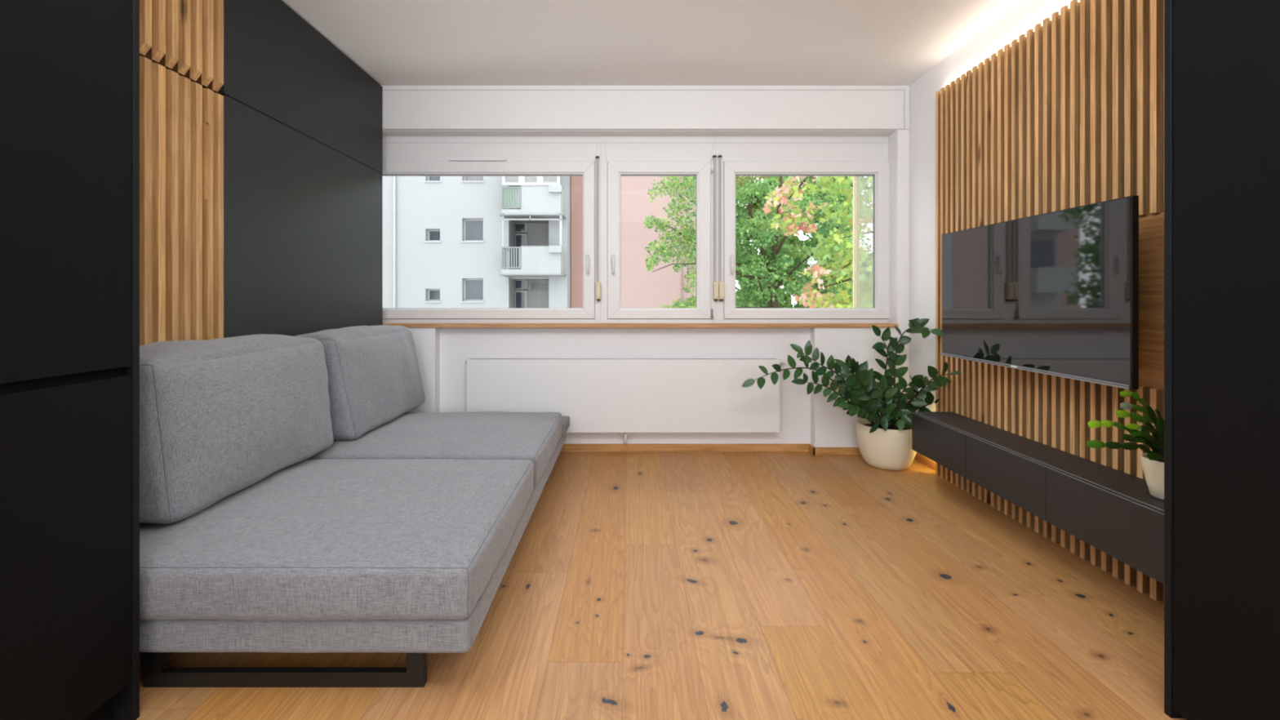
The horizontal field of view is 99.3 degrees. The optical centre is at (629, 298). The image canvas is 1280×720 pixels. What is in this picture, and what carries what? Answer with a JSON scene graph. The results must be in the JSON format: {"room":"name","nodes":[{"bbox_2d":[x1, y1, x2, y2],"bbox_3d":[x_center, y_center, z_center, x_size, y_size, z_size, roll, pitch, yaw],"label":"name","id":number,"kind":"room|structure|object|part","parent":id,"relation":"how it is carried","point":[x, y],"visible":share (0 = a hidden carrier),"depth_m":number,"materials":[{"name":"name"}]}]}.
{"room":"living room","nodes":[
{"label":"living room","id":0,"kind":"room"},
{"bbox_2d":[281,0,1022,85],"bbox_3d":[-0.070,-1.605,0.875,4.300,0.200,6.550,0,0,0],"label":"ceiling","id":1,"kind":"structure","parent":0,"point":[396,42],"depth_m":3.13,"materials":[{"name":"paint"}]},
{"bbox_2d":[407,129,908,447],"bbox_3d":[-0.070,-0.198,3.989,4.100,2.615,0.263,0,0,0],"label":"wall","id":2,"kind":"structure","parent":0,"point":[442,353],"depth_m":3.95,"materials":[{"name":"white paint"}]},
{"bbox_2d":[382,136,600,323],"bbox_3d":[-1.166,-0.539,4.002,1.908,1.451,0.136,0,0,0],"label":"window","id":3,"kind":"structure","parent":2,"relation":"in","point":[402,156],"depth_m":4.00,"materials":[{"name":"white plastic"}]},
{"bbox_2d":[448,158,506,160],"bbox_3d":[-1.109,-1.012,3.972,0.412,0.019,0.020,0,0,0],"label":"vent","id":4,"kind":"object","parent":3,"relation":"attached to","point":[450,159],"depth_m":3.97,"materials":[{"name":"white plastic"}]},
{"bbox_3d":[-0.306,-0.245,3.946,0.021,0.144,0.025,0,0,0],"label":"handle","id":5,"kind":"part","parent":3,"relation":"part of","materials":[{"name":"white metal"}]},
{"bbox_2d":[595,153,600,301],"bbox_3d":[-0.229,-0.520,3.970,0.040,1.077,0.056,0,0,0],"label":"strap","id":6,"kind":"object","parent":3,"relation":"attached to","point":[597,284],"visible":1,"depth_m":3.98,"materials":[{"name":"fabric"}]},
{"bbox_2d":[466,358,786,444],"bbox_3d":[-0.015,0.738,3.905,2.299,0.611,0.110,0,0,0],"label":"radiator","id":7,"kind":"object","parent":2,"relation":"attached to","point":[597,395],"visible":0.97,"depth_m":3.85,"materials":[{"name":"white metal"}]},
{"bbox_2d":[469,358,776,359],"bbox_3d":[-0.049,0.438,3.893,2.193,0.011,0.054,0,0,0],"label":"grille","id":8,"kind":"object","parent":7,"relation":"attached to","point":[469,358],"depth_m":3.89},
{"bbox_2d":[382,323,897,327],"bbox_3d":[-0.112,0.193,3.924,4.017,0.024,0.172,0,0,0],"label":"window sill","id":9,"kind":"structure","parent":2,"relation":"attached to","point":[406,325],"depth_m":3.84,"materials":[{"name":"brown wood"}]},
{"bbox_2d":[382,85,909,136],"bbox_3d":[-0.071,-1.349,3.918,4.098,0.312,0.164,0,0,0],"label":"box","id":10,"kind":"object","parent":2,"relation":"attached to","point":[406,110],"visible":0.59,"depth_m":3.84,"materials":[{"name":"white paint"}]},
{"bbox_2d":[600,136,715,323],"bbox_3d":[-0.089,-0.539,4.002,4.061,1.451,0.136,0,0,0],"label":"window","id":11,"kind":"structure","parent":2,"relation":"in","point":[620,156],"depth_m":4.00,"materials":[{"name":"white plastic"}]},
{"bbox_3d":[-0.120,-0.245,3.946,0.021,0.144,0.025,0,0,0],"label":"handle","id":12,"kind":"part","parent":11,"relation":"part of","materials":[{"name":"white metal"}]},
{"bbox_2d":[712,152,719,301],"bbox_3d":[0.628,-0.523,3.970,0.040,1.083,0.056,0,0,0],"label":"strap","id":13,"kind":"object","parent":11,"relation":"attached to","point":[715,285],"visible":1,"depth_m":3.98,"materials":[{"name":"fabric"}]},
{"bbox_2d":[560,443,862,455],"bbox_3d":[-0.070,1.082,3.897,4.100,0.056,0.107,0,0,0],"label":"baseboard","id":14,"kind":"structure","parent":2,"relation":"attached to","point":[809,447],"depth_m":3.94,"materials":[{"name":"brown wood"}]},
{"bbox_2d":[715,136,888,323],"bbox_3d":[1.291,-0.539,4.002,1.308,1.451,0.136,0,0,0],"label":"window","id":15,"kind":"structure","parent":2,"relation":"in","point":[741,156],"depth_m":4.00,"materials":[{"name":"white plastic"}]},
{"bbox_2d":[717,152,724,301],"bbox_3d":[0.668,-0.523,3.970,0.042,1.083,0.056,0,0,0],"label":"strap","id":16,"kind":"object","parent":15,"relation":"attached to","point":[721,284],"visible":0.98,"depth_m":3.98,"materials":[{"name":"fabric"}]},
{"bbox_3d":[0.743,-0.288,3.964,0.028,0.082,0.038,0,0,0],"label":"handle plate","id":17,"kind":"part","parent":15,"relation":"part of","materials":[{"name":"white metal"}]},
{"bbox_3d":[0.743,-0.245,3.946,0.021,0.144,0.025,0,0,0],"label":"handle","id":18,"kind":"part","parent":15,"relation":"part of","materials":[{"name":"white metal"}]},
{"bbox_3d":[1.682,-0.421,4.042,0.038,0.994,0.016,0,0,0],"label":"screen rail","id":19,"kind":"part","parent":15,"relation":"part of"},
{"bbox_2d":[136,451,1186,719],"bbox_3d":[-0.070,1.110,0.850,4.140,0.001,6.300,0,0,0],"label":"floor","id":20,"kind":"structure","parent":0,"point":[636,585],"depth_m":1.87,"materials":[{"name":"brown wood"}]},
{"bbox_2d":[0,0,139,719],"bbox_3d":[-1.708,-0.196,0.972,0.818,2.611,0.943,0,0,0],"label":"tall cabinet","id":21,"kind":"object","parent":20,"relation":"on","point":[69,69],"visible":1,"depth_m":1.26,"materials":[{"name":"black paint"}]},
{"bbox_3d":[-1.310,0.602,0.961,0.021,0.800,0.922,0,0,0],"label":"door","id":22,"kind":"part","parent":21,"relation":"part of","materials":[{"name":"black paint"}]},
{"bbox_3d":[-1.310,-0.649,0.961,0.021,1.652,0.922,0,0,0],"label":"door","id":23,"kind":"part","parent":21,"relation":"part of","materials":[{"name":"black paint"}]},
{"bbox_3d":[-1.708,-0.196,1.433,0.818,2.611,0.019,0,0,0],"label":"panel","id":24,"kind":"part","parent":21,"relation":"part of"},
{"bbox_2d":[139,0,223,346],"bbox_3d":[-1.930,-0.188,1.891,0.374,2.595,0.889,0,0,0],"label":"panel","id":25,"kind":"object","parent":20,"relation":"on","point":[181,42],"visible":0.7,"depth_m":2.13,"materials":[{"name":"brown wood"}]},
{"bbox_3d":[-1.778,-1.185,1.891,0.019,0.601,0.889,0,0,0],"label":"door","id":26,"kind":"part","parent":25,"relation":"part of","materials":[{"name":"brown wood"}]},
{"bbox_2d":[217,0,382,337],"bbox_3d":[-1.930,-0.192,3.087,0.374,2.603,1.498,0,0,0],"label":"cabinet","id":27,"kind":"object","parent":20,"relation":"on","point":[303,121],"visible":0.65,"depth_m":2.83,"materials":[{"name":"black paint"}]},
{"bbox_3d":[-1.754,-1.188,3.077,0.021,0.610,1.476,0,0,0],"label":"flap door","id":28,"kind":"part","parent":27,"relation":"part of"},
{"bbox_3d":[-1.754,0.106,3.077,0.021,1.968,1.476,0,0,0],"label":"bed panel","id":29,"kind":"part","parent":27,"relation":"part of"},
{"bbox_3d":[-1.930,-0.192,3.826,0.374,2.603,0.019,0,0,0],"label":"panel","id":30,"kind":"part","parent":27,"relation":"part of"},
{"bbox_2d":[139,411,569,687],"bbox_3d":[-1.063,0.907,2.639,1.291,0.406,2.330,0,0,0],"label":"sofa","id":31,"kind":"object","parent":20,"relation":"on","point":[403,535],"visible":0.77,"depth_m":1.57,"materials":[{"name":"grey fabric"}]},
{"bbox_2d":[139,333,333,524],"bbox_3d":[-1.555,0.432,2.136,0.370,0.561,0.978,0,0,0],"label":"cushion","id":32,"kind":"object","parent":31,"relation":"on","point":[219,417],"visible":0.77,"depth_m":1.89,"materials":[{"name":"grey fabric"}]},
{"bbox_2d":[139,458,533,620],"bbox_3d":[-1.064,0.799,1.987,1.279,0.192,1.020,0,0,0],"label":"seat cushion","id":33,"kind":"object","parent":31,"relation":"on","point":[312,539],"depth_m":1.61,"materials":[{"name":"grey fabric"}]},
{"bbox_2d":[295,324,425,440],"bbox_3d":[-1.537,0.437,3.171,0.404,0.554,0.993,0,0,0],"label":"cushion","id":34,"kind":"object","parent":31,"relation":"on","point":[375,377],"visible":0.79,"depth_m":2.91,"materials":[{"name":"grey fabric"}]},
{"bbox_2d":[306,411,562,488],"bbox_3d":[-1.063,0.799,3.009,1.281,0.191,1.026,0,0,0],"label":"seat cushion","id":35,"kind":"object","parent":31,"relation":"on","point":[535,437],"depth_m":2.79,"materials":[{"name":"grey fabric"}]},
{"bbox_2d":[741,318,961,470],"bbox_3d":[1.385,0.619,3.563,1.224,0.981,0.680,0,0,17],"label":"potted plant","id":36,"kind":"object","parent":20,"relation":"on","point":[884,440],"visible":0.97,"depth_m":3.46,"materials":[{"name":"green plant"}]},
{"bbox_3d":[1.712,0.971,3.620,0.378,0.279,0.378,0,0,0],"label":"pot","id":37,"kind":"part","parent":36,"relation":"part of","materials":[{"name":"white ceramic"}]},
{"bbox_2d":[1164,0,1279,719],"bbox_3d":[1.704,-0.196,0.979,0.546,2.611,0.957,0,0,0],"label":"tall cabinet","id":38,"kind":"object","parent":20,"relation":"on","point":[1222,57],"visible":1,"depth_m":1.31,"materials":[{"name":"black paint"}]},
{"bbox_3d":[1.704,-0.196,1.447,0.546,2.611,0.020,0,0,0],"label":"panel","id":39,"kind":"part","parent":38,"relation":"part of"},
{"bbox_2d":[908,0,1071,411],"bbox_3d":[2.055,-0.198,0.875,0.150,3.015,6.550,0,0,0],"label":"wall","id":40,"kind":"structure","parent":0,"point":[1023,16],"depth_m":3.60,"materials":[{"name":"white paint"}]},
{"bbox_2d":[914,452,935,471],"bbox_3d":[1.973,1.082,3.642,0.014,0.056,0.403,0,0,0],"label":"baseboard","id":41,"kind":"structure","parent":40,"relation":"attached to","point":[922,459],"depth_m":3.62,"materials":[{"name":"brown wood"}]},
{"bbox_2d":[935,0,1164,600],"bbox_3d":[1.954,-0.095,2.451,0.048,2.410,1.962,0,0,0],"label":"wall","id":42,"kind":"structure","parent":40,"relation":"attached to","point":[1070,114],"depth_m":2.43,"materials":[{"name":"brown wood"}]},
{"bbox_2d":[965,0,1079,75],"bbox_3d":[1.960,-1.290,2.466,0.030,0.008,1.892,0,0,0],"label":"led strip","id":43,"kind":"object","parent":42,"relation":"attached to","point":[1068,6],"visible":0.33,"depth_m":2.56,"materials":[{"name":"white plastic"}]},
{"bbox_2d":[911,411,1164,584],"bbox_3d":[1.810,0.791,2.458,0.239,0.228,1.597,0,0,0],"label":"tv console","id":44,"kind":"object","parent":42,"relation":"attached to","point":[1111,510],"visible":0.74,"depth_m":2.20,"materials":[{"name":"grey paint"}]},
{"bbox_3d":[1.700,0.794,2.996,0.019,0.221,0.523,0,0,0],"label":"drawer","id":45,"kind":"part","parent":44,"relation":"part of","materials":[{"name":"grey paint"}]},
{"bbox_3d":[1.700,0.794,2.470,0.019,0.221,0.523,0,0,0],"label":"drawer","id":46,"kind":"part","parent":44,"relation":"part of","materials":[{"name":"grey paint"}]},
{"bbox_3d":[1.698,0.681,2.458,0.014,0.008,1.597,0,0,0],"label":"edge trim","id":47,"kind":"part","parent":44,"relation":"part of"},
{"bbox_3d":[1.700,0.794,1.933,0.019,0.221,0.546,0,0,0],"label":"drawer","id":48,"kind":"part","parent":44,"relation":"part of","materials":[{"name":"grey paint"}]},
{"bbox_2d":[1086,390,1164,500],"bbox_3d":[1.673,0.491,1.821,0.474,0.371,0.147,0,0,-7],"label":"potted plant","id":49,"kind":"object","parent":44,"relation":"on","point":[1153,461],"visible":0.59,"depth_m":1.81,"materials":[{"name":"plant"}]},
{"bbox_2d":[1140,453,1164,500],"bbox_3d":[1.831,0.611,1.842,0.147,0.133,0.147,0,0,0],"label":"pot","id":50,"kind":"object","parent":49,"relation":"attached to","point":[1153,470],"depth_m":1.83,"materials":[{"name":"white ceramic"}]},
{"bbox_2d":[941,195,1138,389],"bbox_3d":[1.833,-0.020,2.431,0.235,0.666,1.138,0,0,0],"label":"television","id":51,"kind":"object","parent":42,"relation":"attached to","point":[1054,293],"visible":1,"depth_m":2.21,"materials":[{"name":"black glass"}]},
{"label":"outside","id":52,"kind":"structure","parent":0,"visible":0},
{"bbox_3d":[0.000,8.760,72.200,180.000,0.300,135.600,0,0,0],"label":"ground","id":53,"kind":"structure","parent":52,"visible":0},
{"bbox_2d":[382,176,570,307],"bbox_3d":[-7.132,-0.387,28.350,8.529,17.995,9.300,0,0,0],"label":"apartment building","id":54,"kind":"structure","parent":53,"relation":"on","point":[448,242],"depth_m":25.00,"materials":[{"name":"white paint"}]},
{"bbox_3d":[-9.044,-5.668,25.305,0.562,0.475,0.010,0,0,0],"label":"pane","id":55,"kind":"part","parent":54,"relation":"part of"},
{"bbox_3d":[-9.044,-2.911,25.305,0.562,0.475,0.010,0,0,0],"label":"pane","id":56,"kind":"part","parent":54,"relation":"part of","materials":[{"name":"grey glass"}]},
{"bbox_3d":[-9.044,-0.154,25.305,0.562,0.475,0.010,0,0,0],"label":"pane","id":57,"kind":"part","parent":54,"relation":"part of","materials":[{"name":"grey glass"}]},
{"bbox_3d":[-7.210,-5.911,25.305,0.863,0.960,0.010,0,0,0],"label":"pane","id":58,"kind":"part","parent":54,"relation":"part of","materials":[{"name":"grey glass"}]},
{"bbox_3d":[-7.210,-3.154,25.305,0.863,0.960,0.010,0,0,0],"label":"pane","id":59,"kind":"part","parent":54,"relation":"part of","materials":[{"name":"grey glass"}]},
{"bbox_3d":[-7.210,-0.396,25.305,0.863,0.960,0.010,0,0,0],"label":"pane","id":60,"kind":"part","parent":54,"relation":"part of","materials":[{"name":"grey glass"}]},
{"bbox_3d":[-5.319,-2.401,26.475,0.501,2.497,0.010,0,0,0],"label":"pane","id":61,"kind":"part","parent":54,"relation":"part of","materials":[{"name":"grey glass"}]},
{"bbox_3d":[-5.319,0.356,26.475,0.501,2.497,0.010,0,0,0],"label":"pane","id":62,"kind":"part","parent":54,"relation":"part of","materials":[{"name":"grey glass"}]},
{"bbox_3d":[-5.319,-2.377,26.470,0.702,2.647,0.060,0,0,0],"label":"balcony door","id":63,"kind":"part","parent":54,"relation":"part of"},
{"bbox_3d":[-5.319,0.381,26.470,0.702,2.647,0.060,0,0,0],"label":"balcony door","id":64,"kind":"part","parent":54,"relation":"part of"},
{"bbox_3d":[-4.569,-4.456,24.440,2.109,0.999,1.120,0,0,0],"label":"railing","id":65,"kind":"part","parent":54,"relation":"part of","materials":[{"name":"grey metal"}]},
{"bbox_3d":[-4.569,-1.817,24.440,2.109,0.999,1.120,0,0,0],"label":"railing","id":66,"kind":"part","parent":54,"relation":"part of","materials":[{"name":"grey metal"}]},
{"bbox_3d":[-4.323,-5.731,23.950,2.460,1.450,0.020,0,0,0],"label":"glazing pane","id":67,"kind":"part","parent":54,"relation":"part of","materials":[{"name":"grey glass"}]},
{"bbox_3d":[-4.332,-5.736,23.950,2.548,1.540,0.100,0,0,0],"label":"glazing frame","id":68,"kind":"part","parent":54,"relation":"part of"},
{"bbox_3d":[-4.298,-3.005,23.925,2.651,1.476,0.050,0,0,0],"label":"awning frame","id":69,"kind":"part","parent":54,"relation":"part of","materials":[{"name":"white metal"}]},
{"bbox_2d":[570,176,696,307],"bbox_3d":[0.837,0.360,29.975,7.349,16.500,8.050,0,0,0],"label":"apartment building","id":70,"kind":"structure","parent":53,"relation":"on","point":[641,287],"depth_m":26.00,"materials":[{"name":"pink paint"}]},
{"bbox_2d":[683,176,803,306],"bbox_3d":[4.429,1.021,21.047,4.824,15.196,3.269,0,0,0],"label":"tree","id":71,"kind":"object","parent":53,"relation":"on","point":[743,281],"visible":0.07,"depth_m":20.60,"materials":[{"name":"green plant"}]},
{"bbox_2d":[643,176,872,307],"bbox_3d":[3.869,1.687,14.323,7.122,11.746,3.979,0,0,0],"label":"maple tree","id":72,"kind":"object","parent":53,"relation":"on","point":[748,226],"visible":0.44,"depth_m":13.80,"materials":[{"name":"green plant"}]},
{"bbox_2d":[735,176,866,307],"bbox_3d":[9.180,-0.483,30.970,9.090,18.203,3.331,0,0,0],"label":"tree","id":73,"kind":"object","parent":53,"relation":"on","point":[794,240],"visible":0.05,"depth_m":30.56,"materials":[{"name":"green plant"}]},
{"bbox_2d":[761,176,872,307],"bbox_3d":[10.181,0.498,27.035,7.615,16.241,3.356,0,0,0],"label":"tree","id":74,"kind":"object","parent":53,"relation":"on","point":[792,278],"visible":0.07,"depth_m":26.59,"materials":[{"name":"green plant"}]},
{"bbox_2d":[762,176,872,307],"bbox_3d":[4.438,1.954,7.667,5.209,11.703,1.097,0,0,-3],"label":"maple tree","id":75,"kind":"object","parent":53,"relation":"on","point":[788,188],"visible":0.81,"depth_m":7.52,"materials":[{"name":"green plant"}]}
]}

